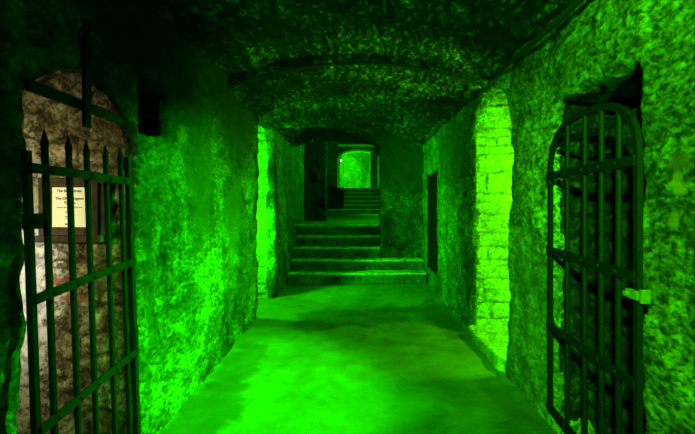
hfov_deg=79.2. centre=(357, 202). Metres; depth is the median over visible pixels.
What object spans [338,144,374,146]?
lintel beam
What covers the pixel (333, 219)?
floor
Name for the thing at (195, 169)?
wall
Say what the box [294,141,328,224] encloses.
wall
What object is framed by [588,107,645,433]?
wall
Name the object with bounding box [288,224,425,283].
stone staircase
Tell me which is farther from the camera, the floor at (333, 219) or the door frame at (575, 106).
the floor at (333, 219)
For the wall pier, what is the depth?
11.01 m
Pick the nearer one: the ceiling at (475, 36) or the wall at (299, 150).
the ceiling at (475, 36)
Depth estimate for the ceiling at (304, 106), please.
5.08 m
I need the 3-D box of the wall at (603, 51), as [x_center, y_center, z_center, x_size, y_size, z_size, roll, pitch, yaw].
[1.580,-0.001,2.996,0.650,3.376,11.276,0,0,0]
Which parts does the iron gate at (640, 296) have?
rail, rail, rail, rail, rail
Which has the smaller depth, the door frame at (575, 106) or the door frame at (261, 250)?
the door frame at (575, 106)
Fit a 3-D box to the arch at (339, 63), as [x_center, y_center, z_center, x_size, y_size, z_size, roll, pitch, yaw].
[-0.035,-1.228,4.080,2.562,0.288,0.049,0,0,0]
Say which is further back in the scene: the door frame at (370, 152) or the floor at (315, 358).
the door frame at (370, 152)
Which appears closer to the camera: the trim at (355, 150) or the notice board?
the notice board
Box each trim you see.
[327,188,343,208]
[337,149,379,187]
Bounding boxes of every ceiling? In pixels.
[140,0,573,76]
[227,53,500,146]
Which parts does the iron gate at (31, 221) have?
rail, rail, rail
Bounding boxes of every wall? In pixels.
[0,0,295,433]
[16,68,137,433]
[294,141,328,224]
[295,135,423,257]
[328,141,379,204]
[339,153,369,187]
[422,0,694,433]
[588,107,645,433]
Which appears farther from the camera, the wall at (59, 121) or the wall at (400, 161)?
the wall at (400, 161)
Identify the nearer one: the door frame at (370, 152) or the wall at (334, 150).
the door frame at (370, 152)
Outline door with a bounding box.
[371,153,377,187]
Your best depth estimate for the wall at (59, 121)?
2.49 m
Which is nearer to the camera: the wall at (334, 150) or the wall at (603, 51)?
the wall at (603, 51)
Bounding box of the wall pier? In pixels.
[303,142,327,220]
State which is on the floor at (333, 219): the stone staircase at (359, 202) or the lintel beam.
the stone staircase at (359, 202)
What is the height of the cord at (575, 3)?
0.116 m
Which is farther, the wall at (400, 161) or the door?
the door
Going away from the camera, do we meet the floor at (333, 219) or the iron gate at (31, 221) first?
the iron gate at (31, 221)
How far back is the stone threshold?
4.25 m
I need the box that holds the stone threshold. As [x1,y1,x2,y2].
[468,325,508,372]
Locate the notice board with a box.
[35,178,104,242]
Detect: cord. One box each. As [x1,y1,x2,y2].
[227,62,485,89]
[487,0,583,83]
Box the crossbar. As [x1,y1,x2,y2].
[26,17,125,127]
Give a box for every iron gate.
[21,129,140,433]
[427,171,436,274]
[546,102,650,433]
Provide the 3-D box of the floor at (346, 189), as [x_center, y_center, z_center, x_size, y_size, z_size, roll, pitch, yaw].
[-0.100,-0.577,22.800,3.000,0.304,4.600,0,0,0]
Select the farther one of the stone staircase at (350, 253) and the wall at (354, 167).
the wall at (354, 167)
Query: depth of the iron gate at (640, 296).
2.12 m
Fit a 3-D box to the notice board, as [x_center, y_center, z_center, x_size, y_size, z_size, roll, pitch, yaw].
[-1.639,0.040,2.413,0.374,0.368,0.085,0,0,0]
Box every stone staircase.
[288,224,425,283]
[327,188,379,213]
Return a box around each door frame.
[256,125,270,297]
[370,152,370,187]
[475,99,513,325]
[559,100,640,420]
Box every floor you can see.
[159,282,555,433]
[298,213,380,236]
[345,188,378,191]

